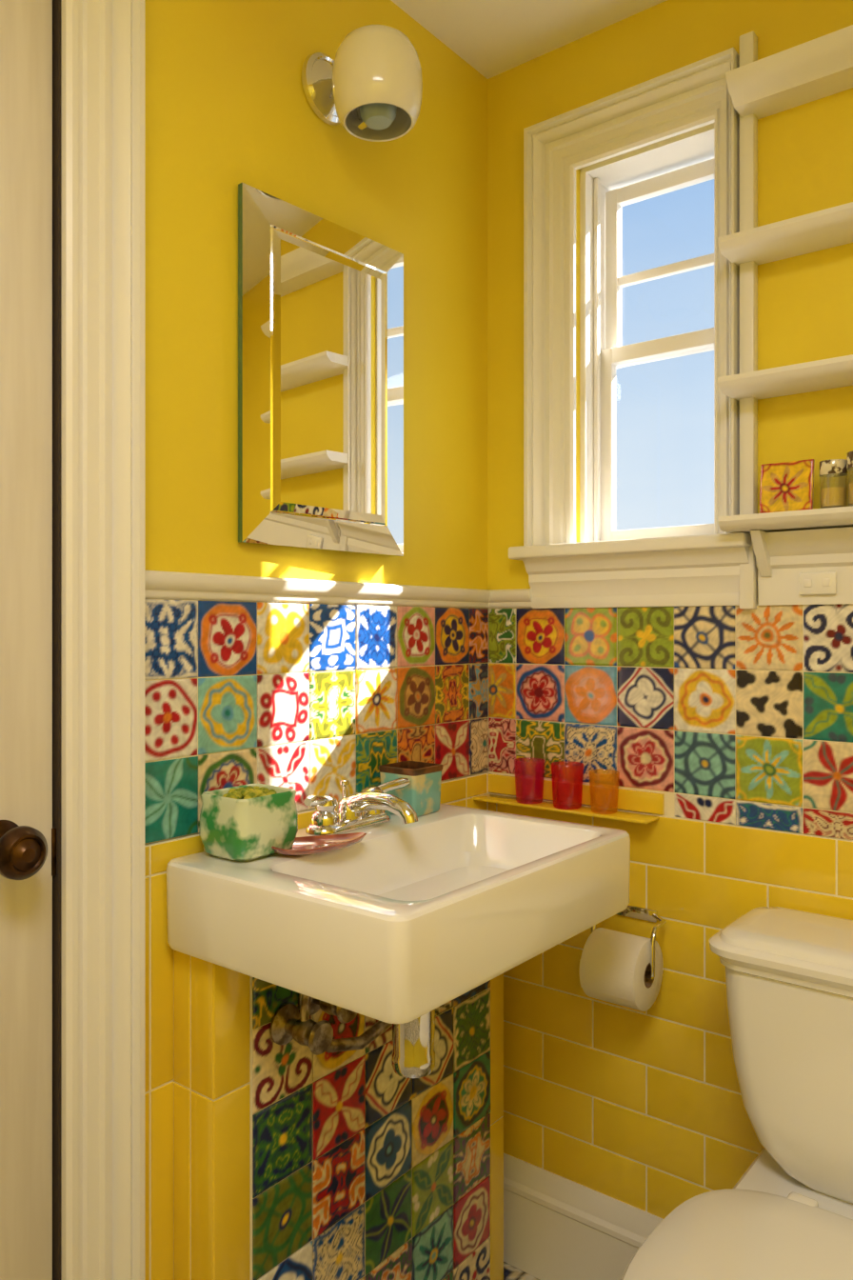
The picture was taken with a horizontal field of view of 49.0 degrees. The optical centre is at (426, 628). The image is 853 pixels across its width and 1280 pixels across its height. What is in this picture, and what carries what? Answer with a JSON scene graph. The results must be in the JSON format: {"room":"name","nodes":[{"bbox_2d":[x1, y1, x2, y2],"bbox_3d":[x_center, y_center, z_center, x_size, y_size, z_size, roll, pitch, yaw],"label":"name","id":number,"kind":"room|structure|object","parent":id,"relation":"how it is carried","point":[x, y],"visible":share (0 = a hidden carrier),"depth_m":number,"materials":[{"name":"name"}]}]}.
{"room":"bathroom","nodes":[
{"label":"bathroom","id":0,"kind":"room"},
{"bbox_2d":[144,0,487,843],"bbox_3d":[-0.617,0.067,1.081,0.120,2.400,2.250,0,0,38],"label":"wall","id":1,"kind":"structure","parent":0,"point":[227,106],"depth_m":1.48,"materials":[{"name":"yellow paint"}]},
{"bbox_2d":[0,0,56,1279],"bbox_3d":[-0.708,0.216,0.857,0.114,2.091,0.813,0,0,38],"label":"door","id":2,"kind":"structure","parent":1,"relation":"in","point":[28,836],"depth_m":1.15,"materials":[{"name":"paint"}]},
{"bbox_2d":[52,0,144,1279],"bbox_3d":[-0.747,0.169,0.884,0.160,2.196,1.012,0,0,38],"label":"trim","id":3,"kind":"structure","parent":1,"relation":"attached to","point":[98,46],"depth_m":1.21,"materials":[{"name":"white paint"}]},
{"bbox_2d":[144,599,488,843],"bbox_3d":[-0.136,0.126,1.587,0.006,0.333,0.845,0,0,38],"label":"tile backsplash","id":4,"kind":"structure","parent":1,"relation":"attached to","point":[184,638],"depth_m":1.50,"materials":[{"name":"tile"}]},
{"bbox_2d":[144,598,488,843],"bbox_3d":[-0.136,0.126,1.591,0.004,0.334,0.853,0,0,38],"label":"grout","id":5,"kind":"object","parent":1,"relation":"attached to","point":[355,670],"depth_m":1.52,"materials":[{"name":"beige"}]},
{"bbox_2d":[144,772,490,1279],"bbox_3d":[-0.134,0.781,1.589,0.011,0.972,0.853,0,0,38],"label":"wall tiles","id":6,"kind":"structure","parent":1,"relation":"attached to","point":[460,791],"depth_m":1.28,"materials":[{"name":"yellow tile"}]},
{"bbox_2d":[238,182,403,557],"bbox_3d":[-0.160,-0.398,1.530,0.034,0.537,0.354,0,0,38],"label":"wall mirror","id":7,"kind":"object","parent":1,"relation":"attached to","point":[321,301],"visible":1,"depth_m":1.50,"materials":[{"name":"silver glass"}]},
{"bbox_2d":[144,570,531,608],"bbox_3d":[-0.094,-0.060,1.558,0.112,0.038,0.853,0,0,38],"label":"trim","id":8,"kind":"structure","parent":1,"relation":"attached to","point":[158,585],"depth_m":1.52,"materials":[{"name":"white paint"}]},
{"bbox_2d":[300,24,422,141],"bbox_3d":[-0.096,-0.873,1.493,0.190,0.151,0.143,0,0,38],"label":"wall sconce","id":9,"kind":"object","parent":1,"relation":"attached to","point":[372,86],"visible":1,"depth_m":1.44,"materials":[{"name":"white ceramic"}]},
{"bbox_2d":[166,803,630,1023],"bbox_3d":[-0.019,0.378,1.376,0.429,0.122,0.577,0,0,38],"label":"wall-mounted sink","id":10,"kind":"object","parent":1,"relation":"attached to","point":[394,925],"visible":0.97,"depth_m":1.21,"materials":[{"name":"white ceramic"}]},
{"bbox_2d":[200,783,298,861],"bbox_3d":[-0.250,0.270,1.318,0.102,0.093,0.116,0,0,38],"label":"ceramic planter","id":11,"kind":"object","parent":10,"relation":"on","point":[243,823],"visible":0.99,"depth_m":1.28,"materials":[{"name":"multicoloured ceramic"}]},
{"bbox_2d":[271,832,366,855],"bbox_3d":[-0.161,0.307,1.339,0.088,0.016,0.148,0,0,38],"label":"soap dish","id":12,"kind":"object","parent":10,"relation":"on","point":[317,844],"visible":0.9,"depth_m":1.35,"materials":[{"name":"ceramic"}]},
{"bbox_2d":[269,993,435,1078],"bbox_3d":[-0.073,0.535,1.363,0.180,0.191,0.252,0,0,38],"label":"drain pipe","id":13,"kind":"object","parent":10,"relation":"attached to","point":[413,1053],"visible":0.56,"depth_m":1.31,"materials":[{"name":"silver metal"}]},
{"bbox_2d":[303,777,418,836],"bbox_3d":[-0.104,0.279,1.473,0.171,0.076,0.176,0,0,-6],"label":"chrome faucet","id":14,"kind":"object","parent":10,"relation":"on","point":[368,809],"visible":0.99,"depth_m":1.44,"materials":[{"name":"silver metal"}]},
{"bbox_2d":[379,760,442,816],"bbox_3d":[-0.027,0.276,1.613,0.083,0.081,0.083,0,0,38],"label":"ceramic cup","id":15,"kind":"object","parent":10,"relation":"on","point":[423,793],"visible":0.84,"depth_m":1.58,"materials":[{"name":"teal ceramic"}]},
{"bbox_2d":[391,0,666,79],"bbox_3d":[0.121,-1.183,0.507,1.990,0.100,2.500,0,0,38],"label":"ceiling","id":16,"kind":"structure","parent":0,"point":[495,37],"depth_m":1.75,"materials":[{"name":"white paint"}]},
{"bbox_2d":[487,0,852,604],"bbox_3d":[0.854,0.067,1.438,1.990,2.400,0.130,0,0,38],"label":"wall","id":17,"kind":"structure","parent":0,"point":[806,150],"depth_m":1.63,"materials":[{"name":"yellow paint"}]},
{"bbox_2d":[472,793,659,823],"bbox_3d":[0.252,0.340,1.778,0.384,0.006,0.056,0,0,38],"label":"tiled ledge","id":18,"kind":"object","parent":17,"relation":"attached to","point":[640,818],"visible":1,"depth_m":1.75,"materials":[{"name":"yellow tile"}]},
{"bbox_2d":[503,1152,663,1279],"bbox_3d":[0.806,1.163,1.367,1.738,0.208,0.020,0,0,38],"label":"baseboard","id":19,"kind":"structure","parent":17,"relation":"attached to","point":[556,1227],"depth_m":1.79,"materials":[{"name":"white paint"}]},
{"bbox_2d":[508,47,751,608],"bbox_3d":[0.374,-0.509,1.729,0.467,0.940,0.106,0,0,38],"label":"trim","id":20,"kind":"structure","parent":17,"relation":"attached to","point":[703,570],"depth_m":1.75,"materials":[{"name":"white paint"}]},
{"bbox_2d":[580,122,714,542],"bbox_3d":[0.442,-0.525,1.772,0.276,0.735,0.115,0,0,38],"label":"window","id":21,"kind":"structure","parent":17,"relation":"in","point":[687,159],"depth_m":1.81,"materials":[{"name":"white paint"}]},
{"bbox_2d":[486,604,852,1211],"bbox_3d":[0.810,0.513,1.383,1.750,1.108,0.010,0,0,38],"label":"grout","id":22,"kind":"object","parent":17,"relation":"attached to","point":[670,797],"depth_m":1.67,"materials":[{"name":"beige"}]},
{"bbox_2d":[488,773,852,1219],"bbox_3d":[0.809,0.681,1.381,1.747,0.768,0.008,0,0,38],"label":"wall tiles","id":23,"kind":"structure","parent":17,"relation":"attached to","point":[809,863],"depth_m":1.69,"materials":[{"name":"yellow tile"}]},
{"bbox_2d":[580,904,666,1011],"bbox_3d":[0.349,0.583,1.652,0.123,0.152,0.133,0,0,38],"label":"toilet paper holder","id":24,"kind":"object","parent":23,"relation":"attached to","point":[618,968],"visible":0.95,"depth_m":1.61,"materials":[{"name":"white paper"}]},
{"bbox_2d":[488,603,852,839],"bbox_3d":[0.811,0.148,1.383,1.738,0.376,0.006,0,0,38],"label":"tile backsplash","id":25,"kind":"structure","parent":17,"relation":"attached to","point":[769,770],"depth_m":1.65,"materials":[{"name":"tile"}]},
{"bbox_2d":[718,24,852,609],"bbox_3d":[0.816,-0.518,1.322,0.786,0.970,0.100,0,0,38],"label":"wall shelf","id":26,"kind":"object","parent":17,"relation":"attached to","point":[785,545],"visible":0.99,"depth_m":1.51,"materials":[{"name":"white paint"}]},
{"bbox_2d":[759,459,815,513],"bbox_3d":[0.576,-0.225,1.496,0.082,0.084,0.018,0,0,38],"label":"decorative tile","id":27,"kind":"object","parent":26,"relation":"on","point":[785,486],"depth_m":1.49,"materials":[{"name":"ceramic"}]},
{"bbox_2d":[799,571,837,595],"bbox_3d":[0.631,-0.073,1.508,0.058,0.036,0.009,0,0,38],"label":"wall outlet","id":28,"kind":"object","parent":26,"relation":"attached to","point":[810,583],"visible":1,"depth_m":1.50,"materials":[{"name":"white plastic"}]},
{"bbox_2d":[819,459,848,508],"bbox_3d":[0.636,-0.222,1.461,0.041,0.078,0.041,0,0,38],"label":"glass candle jar","id":29,"kind":"object","parent":26,"relation":"in","point":[830,497],"visible":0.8,"depth_m":1.45,"materials":[{"name":"clear glass"}]},
{"bbox_2d":[846,450,852,505],"bbox_3d":[0.670,-0.226,1.426,0.054,0.086,0.054,0,0,38],"label":"glass candle jar","id":30,"kind":"object","parent":26,"relation":"in","point":[850,455],"visible":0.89,"depth_m":1.42,"materials":[{"name":"clear glass"}]},
{"bbox_3d":[0.121,1.319,0.507,1.990,0.096,2.500,0,0,38],"label":"floor","id":31,"kind":"structure","parent":0,"visible":0},
{"bbox_2d":[503,1261,539,1279],"bbox_3d":[0.118,1.269,0.503,1.748,0.005,2.248,0,0,38],"label":"floor","id":32,"kind":"structure","parent":31,"relation":"on","point":[510,1272],"depth_m":1.83,"materials":[{"name":"tile"}]},
{"bbox_2d":[173,949,503,1279],"bbox_3d":[-0.102,0.854,1.548,0.088,0.826,0.701,0,0,38],"label":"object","id":33,"kind":"object","parent":32,"relation":"on","point":[212,1003],"visible":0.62,"depth_m":1.28,"materials":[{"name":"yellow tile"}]},
{"bbox_2d":[252,977,490,1279],"bbox_3d":[-0.061,0.851,1.529,0.004,0.819,0.584,0,0,38],"label":"tile panel","id":34,"kind":"object","parent":32,"relation":"on","point":[443,1203],"visible":0.66,"depth_m":1.48,"materials":[{"name":"tile"}]},
{"bbox_2d":[621,906,852,1279],"bbox_3d":[0.507,0.860,1.159,0.454,0.814,0.699,0,0,38],"label":"toilet","id":35,"kind":"object","parent":32,"relation":"on","point":[790,972],"visible":1,"depth_m":1.32,"materials":[{"name":"white ceramic"}]}
]}

